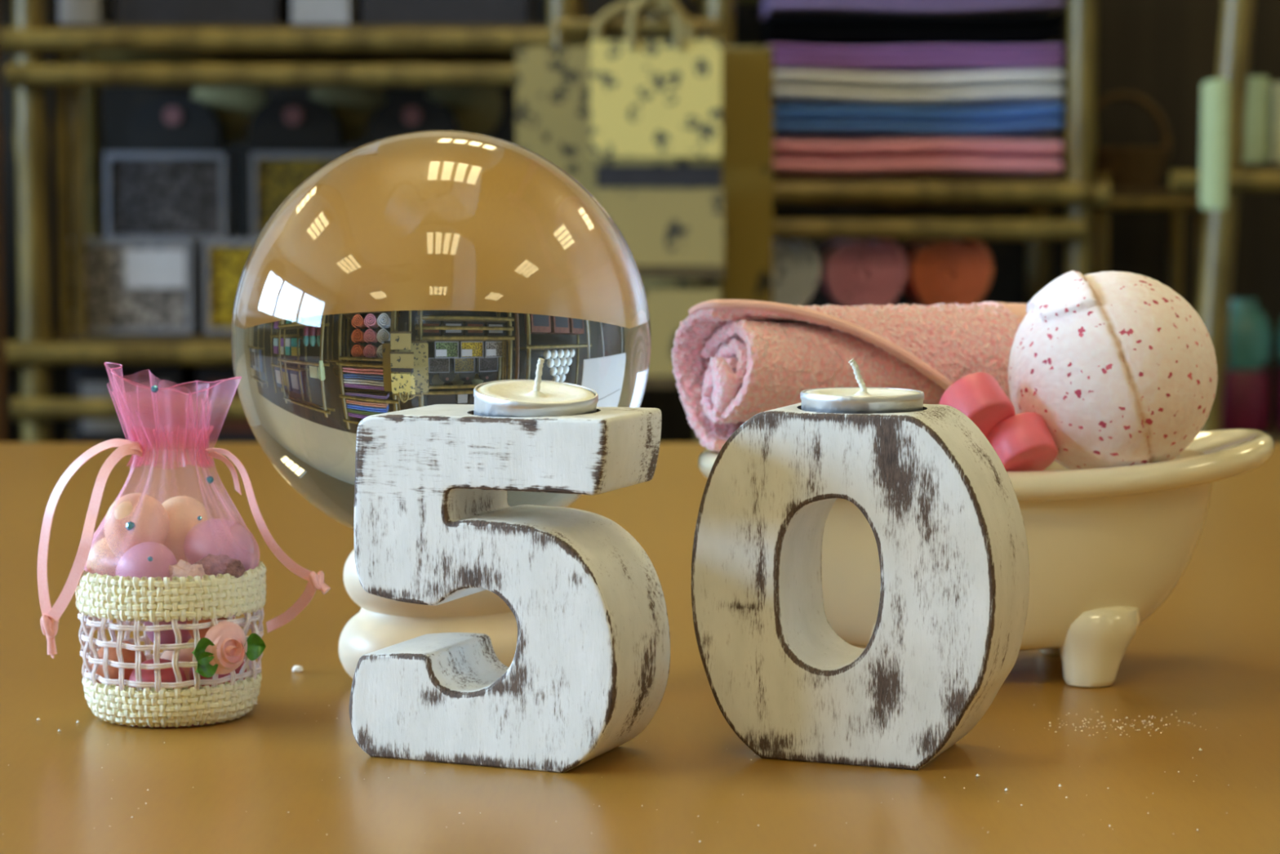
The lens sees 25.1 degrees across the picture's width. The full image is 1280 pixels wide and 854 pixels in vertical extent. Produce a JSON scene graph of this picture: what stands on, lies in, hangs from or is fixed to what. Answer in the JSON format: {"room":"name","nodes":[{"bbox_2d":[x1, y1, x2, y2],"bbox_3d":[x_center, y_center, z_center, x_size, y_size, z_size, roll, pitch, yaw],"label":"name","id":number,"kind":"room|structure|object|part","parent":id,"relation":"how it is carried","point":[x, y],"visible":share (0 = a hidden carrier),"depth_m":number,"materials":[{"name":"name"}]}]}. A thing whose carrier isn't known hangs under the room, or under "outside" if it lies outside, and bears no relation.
{"room":"shop","nodes":[
{"label":"shop","id":0,"kind":"room"},
{"bbox_2d":[473,379,598,417],"bbox_3d":[-0.033,-0.003,0.892,0.039,0.016,0.039,3,12,0],"label":"cup","id":1,"kind":"object","parent":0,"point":[504,397],"depth_m":0.88,"materials":[{"name":"white"}]},
{"bbox_3d":[0.100,0.953,0.375,7.600,0.100,7.580,0,5,0],"label":"floor","id":2,"kind":"structure","parent":0,"visible":0},
{"bbox_2d":[0,120,6,442],"bbox_3d":[-0.763,-0.465,3.352,0.036,2.200,0.036,0,5,0],"label":"bamboo pole","id":3,"kind":"object","parent":2,"relation":"on","point":[2,339],"visible":0.33,"depth_m":3.38,"materials":[{"name":"wood"}]},
{"bbox_2d":[0,0,590,442],"bbox_3d":[-0.412,-0.225,3.662,0.707,1.666,0.425,0,5,0],"label":"shelf","id":4,"kind":"object","parent":2,"relation":"on","point":[418,54],"visible":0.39,"depth_m":3.47,"materials":[{"name":"wood"}]},
{"bbox_3d":[-0.736,-0.210,3.495,0.041,1.666,0.041,0,5,0],"label":"post","id":5,"kind":"part","parent":4,"relation":"part of","materials":[{"name":"brown wood"}]},
{"bbox_3d":[-0.414,0.014,3.876,0.703,0.031,0.031,0,5,0],"label":"rail","id":6,"kind":"part","parent":4,"relation":"part of","materials":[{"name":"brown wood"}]},
{"bbox_2d":[58,0,116,24],"bbox_3d":[-0.684,-0.522,3.598,0.048,0.049,0.180,0,5,0],"label":"carton","id":7,"kind":"object","parent":4,"relation":"on","point":[70,11],"visible":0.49,"depth_m":3.51,"materials":[{"name":"cardboard"}]},
{"bbox_3d":[-0.736,-0.241,3.854,0.041,1.666,0.041,0,5,0],"label":"post","id":8,"kind":"part","parent":4,"relation":"part of","materials":[{"name":"brown wood"}]},
{"bbox_3d":[-0.414,-0.089,3.486,0.703,0.031,0.031,0,5,0],"label":"rail","id":9,"kind":"part","parent":4,"relation":"part of","materials":[{"name":"brown wood"}]},
{"bbox_3d":[-0.408,-0.022,3.482,0.699,0.030,0.030,0,5,0],"label":"rail","id":10,"kind":"part","parent":4,"relation":"part of","materials":[{"name":"brown wood"}]},
{"bbox_2d":[71,364,199,442],"bbox_3d":[-0.636,-0.035,3.660,0.136,0.095,0.203,0,5,0],"label":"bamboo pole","id":11,"kind":"object","parent":4,"relation":"on","point":[86,380],"visible":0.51,"depth_m":3.56,"materials":[{"name":"wood"}]},
{"bbox_2d":[70,237,204,333],"bbox_3d":[-0.631,-0.177,3.581,0.163,0.115,0.106,0,5,0],"label":"box","id":12,"kind":"object","parent":4,"relation":"on","point":[135,285],"visible":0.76,"depth_m":3.53,"materials":[{"name":"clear plastic"}]},
{"bbox_2d":[114,0,293,24],"bbox_3d":[-0.541,-0.542,3.596,0.199,0.089,0.180,0,5,0],"label":"carton","id":13,"kind":"object","parent":4,"relation":"on","point":[126,11],"visible":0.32,"depth_m":3.51,"materials":[{"name":"cardboard"}]},
{"bbox_2d":[196,364,257,442],"bbox_3d":[-0.480,-0.035,3.660,0.136,0.095,0.203,0,5,0],"label":"carton","id":14,"kind":"object","parent":4,"relation":"on","point":[229,430],"visible":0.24,"depth_m":3.56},
{"bbox_2d":[203,237,257,333],"bbox_3d":[-0.453,-0.177,3.581,0.163,0.115,0.106,0,5,0],"label":"box","id":15,"kind":"object","parent":4,"relation":"on","point":[224,259],"visible":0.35,"depth_m":3.53,"materials":[{"name":"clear plastic"}]},
{"bbox_3d":[-0.408,-0.421,3.446,0.699,0.030,0.030,0,5,0],"label":"rail","id":16,"kind":"part","parent":4,"relation":"part of","materials":[{"name":"brown wood"}]},
{"bbox_3d":[-0.414,-0.464,3.453,0.703,0.031,0.031,0,5,0],"label":"rail","id":17,"kind":"part","parent":4,"relation":"part of","materials":[{"name":"brown wood"}]},
{"bbox_2d":[291,0,362,24],"bbox_3d":[-0.389,-0.532,3.597,0.072,0.069,0.180,0,5,0],"label":"carton","id":18,"kind":"object","parent":4,"relation":"on","point":[303,11],"visible":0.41,"depth_m":3.51,"materials":[{"name":"cardboard"}]},
{"bbox_3d":[-0.414,-0.497,3.831,0.703,0.031,0.031,0,5,0],"label":"rail","id":19,"kind":"part","parent":4,"relation":"part of","materials":[{"name":"brown wood"}]},
{"bbox_2d":[361,0,533,24],"bbox_3d":[-0.238,-0.547,3.596,0.204,0.099,0.180,0,5,0],"label":"carton","id":20,"kind":"object","parent":4,"relation":"on","point":[373,11],"visible":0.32,"depth_m":3.51,"materials":[{"name":"cardboard"}]},
{"bbox_3d":[-0.092,-0.210,3.495,0.041,1.666,0.041,0,5,0],"label":"post","id":21,"kind":"part","parent":4,"relation":"part of","materials":[{"name":"brown wood"}]},
{"bbox_3d":[-0.092,-0.241,3.854,0.041,1.666,0.041,0,5,0],"label":"post","id":22,"kind":"part","parent":4,"relation":"part of","materials":[{"name":"brown wood"}]},
{"bbox_3d":[-0.437,-0.188,3.733,0.563,0.110,0.170,0,5,0],"label":"display riser","id":23,"kind":"object","parent":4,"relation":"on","visible":0},
{"bbox_2d":[104,151,237,239],"bbox_3d":[-0.602,-0.297,3.701,0.152,0.111,0.106,0,5,0],"label":"box","id":24,"kind":"object","parent":23,"relation":"on","point":[148,194],"visible":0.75,"depth_m":3.65,"materials":[{"name":"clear plastic"}]},
{"bbox_2d":[127,94,224,151],"bbox_3d":[-0.592,-0.387,3.673,0.116,0.071,0.054,0,5,0],"label":"box","id":25,"kind":"object","parent":24,"relation":"on","point":[170,122],"visible":1,"depth_m":3.65,"materials":[{"name":"cardboard"}]},
{"bbox_2d":[191,86,267,143],"bbox_3d":[-0.530,-0.416,3.720,0.100,0.100,0.006,0,5,0],"label":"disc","id":26,"kind":"object","parent":24,"relation":"on","point":[235,106],"visible":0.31,"depth_m":3.72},
{"bbox_2d":[250,151,346,237],"bbox_3d":[-0.416,-0.297,3.701,0.152,0.111,0.106,0,5,0],"label":"box","id":27,"kind":"object","parent":23,"relation":"on","point":[275,175],"visible":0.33,"depth_m":3.65,"materials":[{"name":"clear plastic"}]},
{"bbox_2d":[247,94,342,151],"bbox_3d":[-0.440,-0.387,3.673,0.116,0.071,0.054,0,5,0],"label":"box","id":28,"kind":"object","parent":27,"relation":"on","point":[291,122],"visible":1,"depth_m":3.65,"materials":[{"name":"cardboard"}]},
{"bbox_2d":[310,86,386,143],"bbox_3d":[-0.377,-0.416,3.720,0.100,0.100,0.006,0,5,0],"label":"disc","id":29,"kind":"object","parent":27,"relation":"on","point":[354,106],"visible":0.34,"depth_m":3.72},
{"bbox_3d":[-0.230,-0.297,3.701,0.152,0.111,0.106,0,5,0],"label":"box","id":30,"kind":"object","parent":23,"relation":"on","visible":0},
{"bbox_2d":[366,94,459,143],"bbox_3d":[-0.289,-0.387,3.673,0.116,0.071,0.054,0,5,0],"label":"box","id":31,"kind":"object","parent":30,"relation":"on","point":[402,114],"visible":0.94,"depth_m":3.65,"materials":[{"name":"cardboard"}]},
{"bbox_2d":[426,86,502,135],"bbox_3d":[-0.227,-0.416,3.720,0.100,0.100,0.006,0,5,0],"label":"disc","id":32,"kind":"object","parent":30,"relation":"on","point":[476,109],"visible":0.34,"depth_m":3.72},
{"bbox_2d":[551,2,724,442],"bbox_3d":[0.005,0.073,3.343,0.283,1.130,0.267,0,5,0],"label":"shelf","id":33,"kind":"object","parent":2,"relation":"on","point":[655,24],"visible":0.21,"depth_m":3.41,"materials":[{"name":"brown wood"}]},
{"bbox_3d":[-0.096,0.076,3.467,0.020,1.099,0.020,0,5,0],"label":"post","id":34,"kind":"part","parent":33,"relation":"part of","materials":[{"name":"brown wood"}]},
{"bbox_3d":[-0.005,-0.475,3.418,0.191,0.020,0.020,0,5,0],"label":"rail","id":35,"kind":"part","parent":33,"relation":"part of","materials":[{"name":"brown wood"}]},
{"bbox_2d":[515,0,773,288],"bbox_3d":[0.005,-0.311,3.381,0.298,0.378,0.082,0,5,0],"label":"kraft bag","id":36,"kind":"object","parent":33,"relation":"on","point":[553,83],"visible":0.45,"depth_m":3.34,"materials":[{"name":"paper"}]},
{"bbox_3d":[0.005,-0.469,3.402,0.119,0.066,0.012,0,5,0],"label":"handle","id":37,"kind":"part","parent":36,"relation":"part of","materials":[{"name":"paper"}]},
{"bbox_3d":[0.005,-0.463,3.332,0.119,0.066,0.012,0,5,0],"label":"handle","id":38,"kind":"part","parent":36,"relation":"part of","materials":[{"name":"paper"}]},
{"bbox_3d":[0.018,-0.486,3.417,0.018,0.030,0.018,0,5,0],"label":"post","id":39,"kind":"part","parent":33,"relation":"part of","materials":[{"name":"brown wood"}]},
{"bbox_2d":[590,0,722,157],"bbox_3d":[0.018,-0.395,3.220,0.146,0.185,0.057,0,5,0],"label":"kraft bag","id":40,"kind":"object","parent":33,"relation":"hanging from","point":[649,98],"visible":0.99,"depth_m":3.20,"materials":[{"name":"paper"}]},
{"bbox_3d":[0.018,-0.456,3.237,0.065,0.066,0.012,0,5,0],"label":"handle","id":41,"kind":"part","parent":40,"relation":"part of","materials":[{"name":"paper"}]},
{"bbox_3d":[0.018,-0.452,3.193,0.065,0.066,0.012,0,5,0],"label":"handle","id":42,"kind":"part","parent":40,"relation":"part of","materials":[{"name":"paper"}]},
{"bbox_2d":[593,165,724,266],"bbox_3d":[0.021,-0.239,3.255,0.146,0.112,0.054,0,5,0],"label":"kraft bag","id":43,"kind":"object","parent":33,"relation":"on","point":[660,227],"visible":0.86,"depth_m":3.23,"materials":[{"name":"paper"}]},
{"bbox_3d":[0.027,-0.054,3.250,0.133,0.011,0.105,0,5,0],"label":"support plate","id":44,"kind":"part","parent":33,"relation":"part of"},
{"bbox_3d":[0.021,-0.175,3.245,0.146,0.011,0.095,0,5,0],"label":"support plate","id":45,"kind":"part","parent":33,"relation":"part of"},
{"bbox_2d":[644,288,719,376],"bbox_3d":[0.027,-0.107,3.228,0.124,0.096,0.050,0,5,0],"label":"kraft bag","id":46,"kind":"object","parent":33,"relation":"on","point":[668,307],"visible":0.43,"depth_m":3.20,"materials":[{"name":"paper"}]},
{"bbox_3d":[0.073,0.236,3.339,0.020,0.806,0.020,0,5,0],"label":"post","id":47,"kind":"part","parent":33,"relation":"part of","materials":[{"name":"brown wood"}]},
{"bbox_3d":[0.081,0.076,3.467,0.020,1.099,0.020,0,5,0],"label":"post","id":48,"kind":"part","parent":33,"relation":"part of","materials":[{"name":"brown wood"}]},
{"bbox_2d":[720,49,773,302],"bbox_3d":[0.123,-0.278,3.313,0.059,0.308,0.050,0,5,0],"label":"kraft bag","id":49,"kind":"object","parent":33,"relation":"hanging from","point":[747,75],"visible":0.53,"depth_m":3.29,"materials":[{"name":"paper"}]},
{"bbox_2d":[0,442,1279,853],"bbox_3d":[-0.050,0.455,1.178,2.400,0.750,1.608,0,5,0],"label":"table","id":50,"kind":"object","parent":2,"relation":"on","point":[1211,651],"visible":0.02,"depth_m":0.91,"materials":[{"name":"brown wood"}]},
{"bbox_2d":[36,362,330,728],"bbox_3d":[-0.153,0.038,0.961,0.071,0.119,0.074,-4,7,-41],"label":"gift basket","id":51,"kind":"object","parent":50,"relation":"on","point":[128,600],"visible":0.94,"depth_m":0.95,"materials":[{"name":"wicker"}]},
{"bbox_2d":[86,537,119,576],"bbox_3d":[-0.178,0.046,0.968,0.016,0.018,0.016,2,5,20],"label":"egg","id":52,"kind":"object","parent":51,"relation":"in","point":[101,560],"visible":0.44,"depth_m":0.96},
{"bbox_2d":[92,640,146,685],"bbox_3d":[-0.174,0.081,0.962,0.018,0.018,0.018,0,5,0],"label":"egg","id":53,"kind":"object","parent":51,"relation":"in","point":[129,655],"visible":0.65,"depth_m":0.95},
{"bbox_2d":[104,493,168,558],"bbox_3d":[-0.168,0.034,0.959,0.022,0.023,0.021,2,5,23],"label":"bath pearl","id":54,"kind":"object","parent":51,"relation":"in","point":[150,517],"visible":0.89,"depth_m":0.95},
{"bbox_2d":[115,541,177,589],"bbox_3d":[-0.163,0.047,0.950,0.020,0.019,0.019,3,6,27],"label":"egg","id":55,"kind":"object","parent":51,"relation":"in","point":[134,562],"visible":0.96,"depth_m":0.94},
{"bbox_2d":[128,657,186,705],"bbox_3d":[-0.159,0.086,0.952,0.019,0.019,0.019,0,5,0],"label":"egg","id":56,"kind":"object","parent":51,"relation":"in","point":[167,675],"visible":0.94,"depth_m":0.94,"materials":[{"name":"pink"}]},
{"bbox_2d":[144,608,191,650],"bbox_3d":[-0.158,0.067,0.970,0.017,0.017,0.017,0,5,0],"label":"egg","id":57,"kind":"object","parent":51,"relation":"in","point":[166,637],"visible":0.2,"depth_m":0.96,"materials":[{"name":"pink"}]},
{"bbox_2d":[160,647,194,688],"bbox_3d":[-0.155,0.083,0.983,0.018,0.018,0.018,0,5,0],"label":"egg","id":58,"kind":"object","parent":51,"relation":"in","point":[185,655],"visible":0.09,"depth_m":0.98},
{"bbox_2d":[161,495,210,563],"bbox_3d":[-0.155,0.035,0.973,0.020,0.023,0.020,2,6,24],"label":"ball","id":59,"kind":"object","parent":51,"relation":"in","point":[183,512],"visible":0.6,"depth_m":0.96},
{"bbox_2d":[168,559,209,581],"bbox_3d":[-0.148,0.049,0.944,0.017,0.012,0.007,0,5,0],"label":"dried flower","id":60,"kind":"object","parent":51,"relation":"in","point":[183,568],"visible":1,"depth_m":0.94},
{"bbox_2d":[186,608,234,639],"bbox_3d":[-0.143,0.065,0.958,0.016,0.016,0.016,0,5,0],"label":"egg","id":61,"kind":"object","parent":51,"relation":"in","point":[202,632],"visible":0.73,"depth_m":0.95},
{"bbox_2d":[191,553,244,577],"bbox_3d":[-0.139,0.047,0.948,0.018,0.010,0.009,0,5,0],"label":"bud","id":62,"kind":"object","parent":51,"relation":"in","point":[212,564],"visible":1,"depth_m":0.95,"materials":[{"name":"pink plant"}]},
{"bbox_2d":[189,660,247,688],"bbox_3d":[-0.141,0.083,0.962,0.019,0.019,0.019,0,5,0],"label":"egg","id":63,"kind":"object","parent":51,"relation":"in","point":[237,669],"visible":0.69,"depth_m":0.95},
{"bbox_2d":[183,518,253,571],"bbox_3d":[-0.140,0.041,0.961,0.023,0.022,0.021,2,5,18],"label":"egg","id":64,"kind":"object","parent":51,"relation":"in","point":[215,536],"visible":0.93,"depth_m":0.95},
{"bbox_2d":[292,665,303,672],"bbox_3d":[-0.125,0.088,1.052,0.004,0.003,0.003,0,5,0],"label":"crumb","id":65,"kind":"object","parent":50,"relation":"on","point":[296,668],"visible":1,"depth_m":1.05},
{"bbox_2d":[338,549,517,678],"bbox_3d":[-0.070,0.066,1.026,0.077,0.052,0.077,0,5,0],"label":"stand","id":66,"kind":"object","parent":50,"relation":"on","point":[381,622],"visible":0.26,"depth_m":1.00,"materials":[{"name":"beige ceramic"}]},
{"bbox_2d":[231,129,650,530],"bbox_3d":[-0.070,-0.031,1.017,0.148,0.148,0.148,0,5,0],"label":"ball","id":67,"kind":"object","parent":66,"relation":"on","point":[409,270],"visible":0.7,"depth_m":0.96,"materials":[{"name":"clear"}]},
{"bbox_2d":[349,404,670,773],"bbox_3d":[-0.041,0.049,0.902,0.091,0.108,0.046,2,5,22],"label":"candle holder","id":68,"kind":"object","parent":50,"relation":"on","point":[435,523],"visible":0.98,"depth_m":0.88,"materials":[{"name":"white paint"}]},
{"bbox_2d":[473,357,598,417],"bbox_3d":[-0.032,-0.007,0.892,0.039,0.029,0.039,1,5,14],"label":"tealight","id":69,"kind":"object","parent":68,"relation":"on","point":[535,397],"visible":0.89,"depth_m":0.88,"materials":[{"name":"wax"}]},
{"bbox_2d":[2,702,1240,845],"bbox_3d":[-0.003,0.104,0.885,0.396,0.001,0.210,0,5,0],"label":"crumbs","id":70,"kind":"object","parent":50,"relation":"on","point":[1101,716],"visible":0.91,"depth_m":0.95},
{"bbox_2d":[690,402,1029,769],"bbox_3d":[0.069,0.048,0.904,0.098,0.109,0.046,2,5,21],"label":"candle holder","id":71,"kind":"object","parent":50,"relation":"on","point":[940,506],"visible":0.99,"depth_m":0.89,"materials":[{"name":"white paint"}]},
{"bbox_2d":[800,358,924,413],"bbox_3d":[0.069,-0.008,0.900,0.039,0.027,0.039,0,5,0],"label":"tealight","id":72,"kind":"object","parent":71,"relation":"on","point":[860,399],"visible":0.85,"depth_m":0.89,"materials":[{"name":"wax"}]},
{"bbox_2d":[800,386,924,413],"bbox_3d":[0.069,-0.003,0.900,0.039,0.016,0.039,0,5,0],"label":"cup","id":73,"kind":"object","parent":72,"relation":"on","point":[842,399],"depth_m":0.89,"materials":[{"name":"white"}]},
{"bbox_2d":[697,428,1275,687],"bbox_3d":[0.126,0.045,1.056,0.210,0.088,0.109,0,5,0],"label":"bathtub","id":74,"kind":"object","parent":50,"relation":"on","point":[1108,547],"visible":0.36,"depth_m":1.02,"materials":[{"name":"beige ceramic"}]},
{"bbox_2d":[671,299,1027,451],"bbox_3d":[0.088,-0.020,1.076,0.154,0.058,0.056,-3,6,-32],"label":"rolled towel","id":75,"kind":"object","parent":74,"relation":"on","point":[734,361],"visible":0.62,"depth_m":1.05,"materials":[{"name":"pink fabric"}]},
{"bbox_2d":[938,372,1014,437],"bbox_3d":[0.118,-0.006,1.009,0.023,0.026,0.026,-3,6,-31],"label":"soap bar","id":76,"kind":"object","parent":74,"relation":"in","point":[979,396],"visible":0.67,"depth_m":1.00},
{"bbox_2d":[986,412,1057,471],"bbox_3d":[0.134,0.007,1.012,0.023,0.025,0.026,-3,6,-30],"label":"soap bar","id":77,"kind":"object","parent":74,"relation":"on","point":[1022,442],"visible":0.84,"depth_m":1.00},
{"bbox_2d":[1007,270,1217,469],"bbox_3d":[0.169,-0.018,1.030,0.074,0.074,0.075,0,5,0],"label":"bath bomb","id":78,"kind":"object","parent":74,"relation":"on","point":[1119,368],"visible":0.93,"depth_m":1.00,"materials":[{"name":"white"}]},
{"bbox_2d":[690,0,1110,303],"bbox_3d":[0.315,-0.122,3.671,0.497,1.460,0.424,0,5,0],"label":"shelf","id":79,"kind":"object","parent":2,"relation":"on","point":[1080,194],"visible":0.34,"depth_m":3.46,"materials":[{"name":"wood"}]},
{"bbox_3d":[0.097,-0.139,3.863,0.037,1.460,0.037,5,7,45],"label":"post","id":80,"kind":"part","parent":79,"relation":"part of","materials":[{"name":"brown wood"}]},
{"bbox_3d":[0.097,-0.107,3.504,0.037,1.460,0.037,5,7,45],"label":"post","id":81,"kind":"part","parent":79,"relation":"part of","materials":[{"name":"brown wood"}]},
{"bbox_3d":[0.315,-0.573,3.824,0.497,0.029,0.029,0,5,0],"label":"rail","id":82,"kind":"part","parent":79,"relation":"part of","materials":[{"name":"brown wood"}]},
{"bbox_2d":[773,137,1062,176],"bbox_3d":[0.334,-0.339,3.619,0.353,0.048,0.300,0,5,0],"label":"folded towel","id":83,"kind":"object","parent":79,"relation":"on","point":[913,155],"visible":0.98,"depth_m":3.48,"materials":[{"name":"fabric"}]},
{"bbox_2d":[773,104,1062,137],"bbox_3d":[0.334,-0.383,3.615,0.353,0.038,0.300,0,5,0],"label":"folded towel","id":84,"kind":"object","parent":83,"relation":"on","point":[787,121],"visible":0.97,"depth_m":3.47,"materials":[{"name":"fabric"}]},
{"bbox_2d":[773,69,1063,108],"bbox_3d":[0.334,-0.423,3.612,0.353,0.046,0.300,0,5,0],"label":"folded towel","id":85,"kind":"object","parent":84,"relation":"on","point":[794,87],"visible":0.93,"depth_m":3.47,"materials":[{"name":"fabric"}]},
{"bbox_2d":[766,44,1063,73],"bbox_3d":[0.334,-0.460,3.608,0.353,0.032,0.300,0,5,0],"label":"folded towel","id":86,"kind":"object","parent":85,"relation":"on","point":[929,59],"visible":0.89,"depth_m":3.47,"materials":[{"name":"fabric"}]},
{"bbox_2d":[760,13,1064,47],"bbox_3d":[0.334,-0.493,3.606,0.353,0.038,0.300,0,5,0],"label":"folded towel","id":87,"kind":"object","parent":86,"relation":"on","point":[1042,29],"visible":0.84,"depth_m":3.46,"materials":[{"name":"fabric"}]},
{"bbox_2d":[760,0,1064,19],"bbox_3d":[0.334,-0.526,3.603,0.353,0.033,0.300,0,5,0],"label":"folded towel","id":88,"kind":"object","parent":87,"relation":"on","point":[929,8],"visible":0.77,"depth_m":3.47,"materials":[{"name":"fabric"}]},
{"bbox_3d":[0.315,-0.282,3.459,0.437,0.027,0.027,0,5,0],"label":"rail","id":89,"kind":"part","parent":79,"relation":"part of","materials":[{"name":"brown wood"}]},
{"bbox_3d":[0.315,-0.237,3.462,0.437,0.030,0.030,0,5,0],"label":"rail","id":90,"kind":"part","parent":79,"relation":"part of","materials":[{"name":"brown wood"}]},
{"bbox_3d":[0.315,-0.280,3.470,0.497,0.029,0.029,0,5,0],"label":"rail","id":91,"kind":"part","parent":79,"relation":"part of","materials":[{"name":"brown wood"}]},
{"bbox_3d":[0.534,-0.139,3.863,0.037,1.460,0.037,-1,5,-15],"label":"post","id":92,"kind":"part","parent":79,"relation":"part of","materials":[{"name":"brown wood"}]},
{"bbox_3d":[0.534,-0.107,3.504,0.037,1.460,0.037,1,5,15],"label":"post","id":93,"kind":"part","parent":79,"relation":"part of","materials":[{"name":"brown wood"}]},
{"bbox_2d":[1055,172,1206,314],"bbox_3d":[0.661,0.128,3.842,0.193,0.931,0.231,0,5,0],"label":"shelf","id":94,"kind":"object","parent":2,"relation":"on","point":[1120,198],"visible":0.13,"depth_m":3.71,"materials":[{"name":"wood"}]},
{"bbox_3d":[0.595,0.137,3.747,0.022,0.931,0.022,-1,5,-15],"label":"post","id":95,"kind":"part","parent":94,"relation":"part of","materials":[{"name":"brown wood"}]},
{"bbox_3d":[0.661,-0.305,3.908,0.193,0.017,0.017,0,5,0],"label":"rail","id":96,"kind":"part","parent":94,"relation":"part of","materials":[{"name":"brown wood"}]},
{"bbox_2d":[1094,91,1171,186],"bbox_3d":[0.635,-0.378,3.781,0.126,0.125,0.124,0,5,0],"label":"basket","id":97,"kind":"object","parent":94,"relation":"on","point":[1127,166],"visible":0.76,"depth_m":3.74,"materials":[{"name":"wicker"}]},
{"bbox_2d":[1094,146,1171,186],"bbox_3d":[0.635,-0.341,3.785,0.124,0.052,0.124,0,5,0],"label":"bowl","id":98,"kind":"object","parent":97,"relation":"on","point":[1127,166],"depth_m":3.74,"materials":[{"name":"brown wicker"}]},
{"bbox_3d":[0.635,-0.402,3.779,0.126,0.075,0.010,0,5,0],"label":"handle","id":99,"kind":"part","parent":97,"relation":"part of","materials":[{"name":"brown wicker"}]},
{"bbox_3d":[0.661,-0.286,3.698,0.193,0.017,0.017,0,5,0],"label":"rail","id":100,"kind":"part","parent":94,"relation":"part of","materials":[{"name":"brown wood"}]},
{"bbox_3d":[0.728,0.119,3.946,0.022,0.931,0.022,-1,5,-15],"label":"post","id":101,"kind":"part","parent":94,"relation":"part of","materials":[{"name":"brown wood"}]},
{"bbox_3d":[0.728,0.137,3.747,0.022,0.931,0.022,1,5,15],"label":"post","id":102,"kind":"part","parent":94,"relation":"part of","materials":[{"name":"brown wood"}]},
{"bbox_2d":[1168,0,1279,442],"bbox_3d":[0.954,-0.042,3.386,0.730,1.352,0.224,0,5,0],"label":"shelf","id":103,"kind":"object","parent":2,"relation":"on","point":[1237,19],"visible":0.37,"depth_m":3.28,"materials":[{"name":"wood"}]},
{"bbox_3d":[0.978,-0.295,3.458,0.680,0.027,0.027,0,5,0],"label":"rail","id":104,"kind":"part","parent":103,"relation":"part of","materials":[{"name":"brown wood"}]},
{"bbox_2d":[1199,78,1229,210],"bbox_3d":[0.634,-0.311,3.180,0.014,0.143,0.090,0,5,0],"label":"box","id":105,"kind":"object","parent":103,"relation":"attached to","point":[1215,107],"visible":1,"depth_m":3.15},
{"bbox_3d":[0.651,-0.035,3.310,0.121,1.352,0.041,0,5,0],"label":"post","id":106,"kind":"part","parent":103,"relation":"part of","materials":[{"name":"brown wood"}]},
{"bbox_3d":[0.978,-0.278,3.271,0.680,0.027,0.027,0,5,0],"label":"rail","id":107,"kind":"part","parent":103,"relation":"part of","materials":[{"name":"brown wood"}]},
{"bbox_2d":[1220,297,1271,431],"bbox_3d":[0.699,-0.073,3.367,0.076,0.155,0.076,0,5,0],"label":"bath bombs","id":108,"kind":"object","parent":103,"relation":"on","point":[1246,389],"visible":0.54,"depth_m":3.33,"materials":[{"name":"teal"}]},
{"bbox_3d":[0.699,-0.109,3.364,0.076,0.082,0.076,0,5,0],"label":"jar glass","id":109,"kind":"part","parent":108,"relation":"part of","materials":[{"name":"teal"}]},
{"bbox_2d":[1242,76,1269,164],"bbox_3d":[0.709,-0.360,3.386,0.036,0.100,0.120,0,5,0],"label":"carton","id":110,"kind":"object","parent":103,"relation":"on","point":[1256,121],"visible":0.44,"depth_m":3.33,"materials":[{"name":"cardboard"}]},
{"bbox_2d":[1251,82,1279,164],"bbox_3d":[0.779,-0.356,3.382,0.095,0.093,0.140,0,5,0],"label":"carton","id":111,"kind":"object","parent":103,"relation":"on","point":[1273,140],"visible":0.44,"depth_m":3.32,"materials":[{"name":"cardboard"}]},
{"bbox_2d":[1275,324,1279,431],"bbox_3d":[0.783,-0.073,3.367,0.076,0.155,0.076,0,5,0],"label":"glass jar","id":112,"kind":"object","parent":103,"relation":"on","point":[1277,397],"visible":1,"depth_m":3.37,"materials":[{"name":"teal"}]},
{"bbox_3d":[0.783,-0.109,3.364,0.076,0.082,0.076,0,5,0],"label":"jar glass","id":113,"kind":"part","parent":112,"relation":"part of","materials":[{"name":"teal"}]},
{"bbox_3d":[0.100,-0.717,3.982,7.600,2.590,0.100,0,5,0],"label":"wall","id":114,"kind":"structure","parent":0,"visible":0},
{"bbox_2d":[0,0,1279,442],"bbox_3d":[-0.350,-0.228,3.965,6.500,1.620,0.020,0,5,0],"label":"shelf","id":115,"kind":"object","parent":114,"relation":"attached to","point":[1162,52],"depth_m":3.94,"materials":[{"name":"wood"}]},
{"bbox_3d":[0.381,-0.085,3.625,0.096,0.100,0.244,0,5,0],"label":"roll","id":116,"kind":"object","parent":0,"visible":0},
{"bbox_2d":[902,240,992,306],"bbox_3d":[0.381,-0.195,3.615,0.096,0.100,0.244,0,5,0],"label":"roll","id":117,"kind":"object","parent":116,"relation":"on","point":[962,275],"visible":0.94,"depth_m":3.50,"materials":[{"name":"fabric"}]},
{"bbox_3d":[0.276,-0.085,3.625,0.096,0.100,0.244,0,5,0],"label":"roll","id":118,"kind":"object","parent":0,"visible":0},
{"bbox_2d":[817,240,906,306],"bbox_3d":[0.276,-0.195,3.615,0.096,0.100,0.244,0,5,0],"label":"roll","id":119,"kind":"object","parent":118,"relation":"on","point":[878,277],"visible":0.97,"depth_m":3.50,"materials":[{"name":"fabric"}]},
{"bbox_3d":[0.171,-0.085,3.625,0.096,0.100,0.244,0,5,0],"label":"roll","id":120,"kind":"object","parent":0,"visible":0},
{"bbox_2d":[772,240,820,305],"bbox_3d":[0.171,-0.195,3.615,0.096,0.100,0.244,0,5,0],"label":"roll","id":121,"kind":"object","parent":120,"relation":"on","point":[795,277],"visible":0.56,"depth_m":3.50,"materials":[{"name":"fabric"}]}
]}

